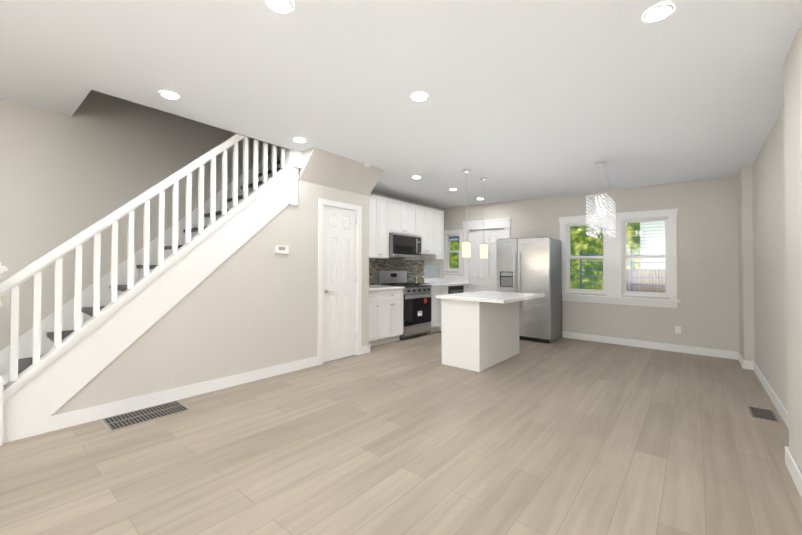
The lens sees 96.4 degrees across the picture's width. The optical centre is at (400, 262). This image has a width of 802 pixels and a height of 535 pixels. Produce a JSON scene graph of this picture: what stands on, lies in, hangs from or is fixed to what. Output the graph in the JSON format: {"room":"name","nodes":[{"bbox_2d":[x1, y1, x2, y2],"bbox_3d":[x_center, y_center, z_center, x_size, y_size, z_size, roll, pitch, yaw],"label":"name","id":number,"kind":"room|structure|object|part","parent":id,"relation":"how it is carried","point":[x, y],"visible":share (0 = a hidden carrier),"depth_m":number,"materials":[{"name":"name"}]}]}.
{"room":"open-plan living room","nodes":[
{"label":"open-plan living room","id":0,"kind":"room"},
{"bbox_2d":[0,330,801,534],"bbox_3d":[-0.267,1.339,2.762,5.100,0.268,10.050,-1,-1,39],"label":"floor","id":1,"kind":"structure","parent":0,"point":[413,435],"depth_m":2.36,"materials":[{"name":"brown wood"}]},
{"bbox_2d":[98,400,192,432],"bbox_3d":[-2.090,1.251,2.953,0.320,0.016,0.570,-1,-1,39],"label":"floor vent","id":2,"kind":"object","parent":1,"relation":"in","point":[125,420],"visible":1,"depth_m":2.92,"materials":[{"name":"beige metal"}]},
{"bbox_2d":[0,134,301,445],"bbox_3d":[-1.989,-0.247,3.993,0.901,3.016,3.660,-1,-1,39],"label":"staircase","id":3,"kind":"structure","parent":1,"relation":"on","point":[56,359],"depth_m":3.13,"materials":[{"name":"white wood"}]},
{"bbox_3d":[-2.232,-0.551,3.167,0.070,1.608,1.743,-1,-1,39],"label":"handrail","id":4,"kind":"part","parent":3,"relation":"part of","materials":[{"name":"white wood"}]},
{"bbox_2d":[369,290,380,346],"bbox_3d":[-0.698,0.885,5.678,0.638,0.916,0.396,-1,-1,39],"label":"base cabinet","id":5,"kind":"object","parent":1,"relation":"on","point":[374,295],"depth_m":5.55,"materials":[{"name":"white wood"}]},
{"bbox_2d":[381,290,402,343],"bbox_3d":[-0.426,0.890,6.010,0.638,0.916,0.700,-1,-1,39],"label":"base cabinet","id":6,"kind":"object","parent":1,"relation":"on","point":[391,300],"depth_m":5.85,"materials":[{"name":"white wood"}]},
{"bbox_2d":[369,286,404,289],"bbox_3d":[-0.504,0.417,5.901,0.663,0.055,0.978,-1,-1,39],"label":"countertop","id":7,"kind":"structure","parent":6,"relation":"on","point":[370,287],"depth_m":5.82,"materials":[{"name":"white stone"}]},
{"bbox_2d":[377,271,432,339],"bbox_3d":[0.089,0.747,6.566,0.707,1.188,0.794,-1,-1,39],"label":"range","id":8,"kind":"object","parent":1,"relation":"on","point":[417,309],"visible":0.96,"depth_m":6.42,"materials":[{"name":"silver"}]},
{"bbox_2d":[427,286,447,333],"bbox_3d":[0.505,0.913,7.144,0.638,0.900,0.617,-1,-1,39],"label":"base cabinet","id":9,"kind":"object","parent":1,"relation":"on","point":[436,323],"depth_m":6.88,"materials":[{"name":"white wood"}]},
{"bbox_2d":[409,282,468,285],"bbox_3d":[0.781,0.457,7.467,0.663,0.059,1.459,-1,-1,39],"label":"countertop","id":10,"kind":"structure","parent":9,"relation":"on","point":[430,283],"depth_m":7.46,"materials":[{"name":"white stone"}]},
{"bbox_2d":[447,285,463,293],"bbox_3d":[0.936,0.923,7.589,0.624,0.887,0.606,-1,-1,39],"label":"dishwasher","id":11,"kind":"object","parent":1,"relation":"on","point":[455,289],"visible":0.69,"depth_m":7.40,"materials":[{"name":"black metal"}]},
{"bbox_2d":[436,291,544,371],"bbox_3d":[1.255,0.881,4.876,0.920,0.910,1.420,-1,-1,39],"label":"kitchen island","id":12,"kind":"object","parent":1,"relation":"on","point":[480,331],"visible":1,"depth_m":4.53,"materials":[{"name":"white"}]},
{"bbox_2d":[497,237,561,343],"bbox_3d":[2.329,0.468,6.529,0.930,1.805,0.812,-1,-1,39],"label":"fridge","id":13,"kind":"object","parent":1,"relation":"on","point":[529,265],"visible":0.83,"depth_m":6.20,"materials":[{"name":"silver metal"}]},
{"bbox_2d":[748,406,778,421],"bbox_3d":[3.187,1.332,3.156,0.160,0.009,0.300,-1,-1,39],"label":"floor vent","id":14,"kind":"object","parent":1,"relation":"in","point":[763,413],"visible":1,"depth_m":3.14,"materials":[{"name":"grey metal"}]},
{"bbox_2d":[0,27,801,473],"bbox_3d":[-0.267,-0.454,2.787,5.400,4.221,10.350,-1,-1,39],"label":"wall","id":15,"kind":"structure","parent":0,"point":[248,305],"depth_m":3.79,"materials":[{"name":"paint"}]},
{"bbox_2d":[4,356,317,442],"bbox_3d":[-1.887,1.211,3.488,0.016,0.134,2.655,-1,-1,39],"label":"baseboard","id":16,"kind":"structure","parent":15,"relation":"attached to","point":[45,425],"depth_m":3.06,"materials":[{"name":"white wood"}]},
{"bbox_2d":[275,245,288,253],"bbox_3d":[-1.373,-0.149,4.126,0.024,0.092,0.165,-1,-1,39],"label":"thermostat","id":17,"kind":"object","parent":15,"relation":"attached to","point":[281,249],"visible":0.96,"depth_m":4.12,"materials":[{"name":"white plastic"}]},
{"bbox_2d":[323,205,356,361],"bbox_3d":[-0.814,0.280,4.825,0.089,2.028,0.604,-1,-1,39],"label":"closet door","id":18,"kind":"structure","parent":15,"relation":"in","point":[339,285],"depth_m":4.82,"materials":[{"name":"white wood"}]},
{"bbox_2d":[318,198,361,364],"bbox_3d":[-0.845,0.245,4.849,0.117,2.115,0.754,-1,-1,39],"label":"door frame","id":19,"kind":"structure","parent":15,"relation":"attached to","point":[336,204],"depth_m":4.84,"materials":[{"name":"white wood"}]},
{"bbox_2d":[369,194,372,257],"bbox_3d":[-0.781,-0.615,5.850,0.318,1.072,0.525,-1,-1,39],"label":"upper cabinet","id":20,"kind":"object","parent":15,"relation":"attached to","point":[371,195],"depth_m":5.95,"materials":[{"name":"white wood"}]},
{"bbox_2d":[373,194,392,257],"bbox_3d":[-0.491,-0.610,6.203,0.318,1.072,0.621,-1,-1,39],"label":"upper cabinet","id":21,"kind":"object","parent":15,"relation":"attached to","point":[387,216],"depth_m":6.15,"materials":[{"name":"white wood"}]},
{"bbox_2d":[393,199,416,234],"bbox_3d":[-0.069,-0.822,6.720,0.318,0.615,0.825,-1,-1,39],"label":"upper cabinet","id":22,"kind":"object","parent":15,"relation":"attached to","point":[404,213],"depth_m":6.63,"materials":[{"name":"white wood"}]},
{"bbox_2d":[389,232,421,257],"bbox_3d":[-0.015,-0.306,6.669,0.455,0.431,0.813,-1,-1,39],"label":"microwave","id":23,"kind":"object","parent":22,"relation":"attached to","point":[401,245],"visible":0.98,"depth_m":6.47,"materials":[{"name":"silver metal"}]},
{"bbox_2d":[417,206,436,253],"bbox_3d":[0.374,-0.641,7.258,0.318,0.949,0.688,-1,-1,39],"label":"upper cabinet","id":24,"kind":"object","parent":15,"relation":"attached to","point":[426,217],"depth_m":7.20,"materials":[{"name":"white wood"}]},
{"bbox_2d":[421,210,443,258],"bbox_3d":[0.675,-0.586,7.624,0.318,1.036,0.378,-1,-1,39],"label":"upper cabinet","id":25,"kind":"object","parent":15,"relation":"attached to","point":[440,214],"depth_m":7.56,"materials":[{"name":"white wood"}]},
{"bbox_2d":[425,278,444,281],"bbox_3d":[0.742,0.394,7.934,0.012,0.107,0.788,-1,-1,39],"label":"backsplash","id":26,"kind":"structure","parent":15,"relation":"attached to","point":[426,279],"depth_m":7.94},
{"bbox_2d":[445,233,459,270],"bbox_3d":[1.217,-0.227,8.164,0.388,0.864,0.148,-1,-1,39],"label":"window","id":27,"kind":"structure","parent":15,"relation":"in","point":[451,237],"depth_m":8.21,"materials":[{"name":"white"}]},
{"bbox_2d":[445,275,463,281],"bbox_3d":[1.245,0.367,8.024,0.651,0.177,0.012,-1,-1,39],"label":"backsplash","id":28,"kind":"structure","parent":15,"relation":"attached to","point":[448,278],"depth_m":8.05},
{"bbox_2d":[462,218,510,291],"bbox_3d":[1.838,0.237,7.621,1.110,2.288,0.190,-1,-1,39],"label":"door frame","id":29,"kind":"structure","parent":15,"relation":"attached to","point":[501,223],"depth_m":7.65,"materials":[{"name":"white wood"}]},
{"bbox_2d":[470,229,503,291],"bbox_3d":[1.811,0.336,7.587,0.780,2.071,0.115,-1,-1,39],"label":"back door","id":30,"kind":"structure","parent":15,"relation":"in","point":[483,274],"depth_m":7.65,"materials":[{"name":"white wood"}]},
{"bbox_2d":[566,220,606,293],"bbox_3d":[3.328,-0.087,6.430,0.658,1.282,0.148,-1,-1,39],"label":"window","id":31,"kind":"structure","parent":15,"relation":"in","point":[568,269],"depth_m":6.46,"materials":[{"name":"white"}]},
{"bbox_2d":[562,331,735,358],"bbox_3d":[3.521,1.325,6.144,3.335,0.148,0.016,-1,-1,39],"label":"baseboard","id":32,"kind":"structure","parent":15,"relation":"attached to","point":[613,340],"depth_m":5.71,"materials":[{"name":"white wood"}]},
{"bbox_2d":[675,326,680,333],"bbox_3d":[4.278,1.040,5.531,0.070,0.116,0.008,-1,-1,39],"label":"electrical outlet plate","id":33,"kind":"object","parent":15,"relation":"attached to","point":[678,329],"visible":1,"depth_m":5.53,"materials":[{"name":"white plastic"}]},
{"bbox_2d":[736,352,747,368],"bbox_3d":[4.607,1.323,4.852,0.016,0.115,0.576,-1,-1,39],"label":"baseboard","id":34,"kind":"structure","parent":15,"relation":"attached to","point":[744,363],"depth_m":4.72,"materials":[{"name":"white wood"}]},
{"bbox_2d":[748,361,788,428],"bbox_3d":[3.551,1.288,3.420,0.030,0.138,3.010,-1,-1,39],"label":"baseboard","id":35,"kind":"structure","parent":15,"relation":"attached to","point":[752,365],"depth_m":3.49,"materials":[{"name":"white wood"}]},
{"bbox_2d":[785,446,801,497],"bbox_3d":[2.378,1.254,2.145,0.046,0.116,0.482,-1,-1,39],"label":"baseboard","id":36,"kind":"structure","parent":15,"relation":"attached to","point":[794,471],"depth_m":2.14,"materials":[{"name":"white wood"}]},
{"bbox_2d":[0,0,801,207],"bbox_3d":[-0.267,-1.466,2.801,5.100,0.398,10.050,-1,-1,39],"label":"ceiling","id":37,"kind":"structure","parent":0,"point":[528,99],"depth_m":2.61,"materials":[{"name":"white paint"}]},
{"bbox_2d":[160,91,179,98],"bbox_3d":[-1.880,-1.357,2.914,0.136,0.010,0.136,-1,-1,39],"label":"recessed light","id":38,"kind":"object","parent":37,"relation":"in","point":[168,94],"visible":0.94,"depth_m":2.90,"materials":[{"name":"white plastic"}]},
{"bbox_2d":[266,0,292,12],"bbox_3d":[-0.634,-1.353,1.878,0.136,0.010,0.136,-1,-1,39],"label":"recessed light","id":39,"kind":"object","parent":37,"relation":"in","point":[283,6],"visible":1,"depth_m":1.88,"materials":[{"name":"white plastic"}]},
{"bbox_2d":[293,138,305,141],"bbox_3d":[-1.104,-1.332,3.906,0.136,0.010,0.136,-1,-1,39],"label":"recessed light","id":40,"kind":"object","parent":37,"relation":"in","point":[299,139],"visible":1,"depth_m":3.90,"materials":[{"name":"white plastic"}]},
{"bbox_2d":[363,163,370,167],"bbox_3d":[-0.461,-1.298,4.801,0.124,0.034,0.124,-1,-1,39],"label":"smoke detector","id":41,"kind":"object","parent":37,"relation":"attached to","point":[367,165],"visible":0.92,"depth_m":4.76,"materials":[{"name":"white plastic"}]},
{"bbox_2d":[411,93,427,100],"bbox_3d":[0.148,-1.328,2.879,0.136,0.010,0.136,-1,-1,39],"label":"recessed light","id":42,"kind":"object","parent":37,"relation":"in","point":[419,96],"visible":0.96,"depth_m":2.86,"materials":[{"name":"white plastic"}]},
{"bbox_2d":[462,169,470,256],"bbox_3d":[0.916,-0.682,5.021,0.120,1.220,0.120,-1,-1,39],"label":"pendant light","id":43,"kind":"object","parent":37,"relation":"hanging from","point":[466,248],"visible":1,"depth_m":4.99,"materials":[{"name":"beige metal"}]},
{"bbox_2d":[480,177,487,257],"bbox_3d":[1.256,-0.672,5.434,0.120,1.220,0.120,-1,-1,39],"label":"pendant light","id":44,"kind":"object","parent":37,"relation":"hanging from","point":[483,249],"visible":1,"depth_m":5.39,"materials":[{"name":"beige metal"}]},
{"bbox_2d":[585,161,615,238],"bbox_3d":[2.565,-0.797,4.588,0.242,0.955,0.622,-1,-1,39],"label":"chandelier","id":45,"kind":"object","parent":37,"relation":"hanging from","point":[598,222],"visible":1,"depth_m":4.47,"materials":[{"name":"clear glass"}]},
{"bbox_2d":[643,3,673,21],"bbox_3d":[1.367,-1.323,1.905,0.136,0.010,0.136,-1,-1,39],"label":"recessed light","id":46,"kind":"object","parent":37,"relation":"in","point":[658,12],"visible":0.98,"depth_m":1.89,"materials":[{"name":"white plastic"}]},
{"label":"outside","id":47,"kind":"structure","parent":0,"visible":0},
{"bbox_2d":[449,222,657,291],"bbox_3d":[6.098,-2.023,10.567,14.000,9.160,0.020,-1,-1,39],"label":"trees","id":48,"kind":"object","parent":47,"point":[635,230],"depth_m":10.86,"materials":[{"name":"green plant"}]},
{"bbox_3d":[4.554,1.953,8.629,14.000,0.353,4.850,-1,-1,39],"label":"ground","id":49,"kind":"structure","parent":47,"visible":0},
{"bbox_2d":[580,250,665,290],"bbox_3d":[4.100,0.785,6.657,1.420,2.036,0.034,-1,-1,39],"label":"scaffold","id":50,"kind":"object","parent":49,"relation":"on","point":[631,271],"depth_m":6.55,"materials":[{"name":"blue"}]},
{"bbox_2d":[626,269,665,292],"bbox_3d":[5.895,1.040,7.360,2.600,1.809,0.070,-1,-1,39],"label":"fence","id":51,"kind":"object","parent":49,"relation":"on","point":[646,281],"depth_m":7.79,"materials":[{"name":"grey wood"}]},
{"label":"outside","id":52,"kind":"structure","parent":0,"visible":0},
{"bbox_2d":[640,221,664,272],"bbox_3d":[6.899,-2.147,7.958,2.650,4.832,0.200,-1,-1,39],"label":"house","id":53,"kind":"structure","parent":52,"point":[657,234],"depth_m":8.54,"materials":[{"name":"white"}]}
]}

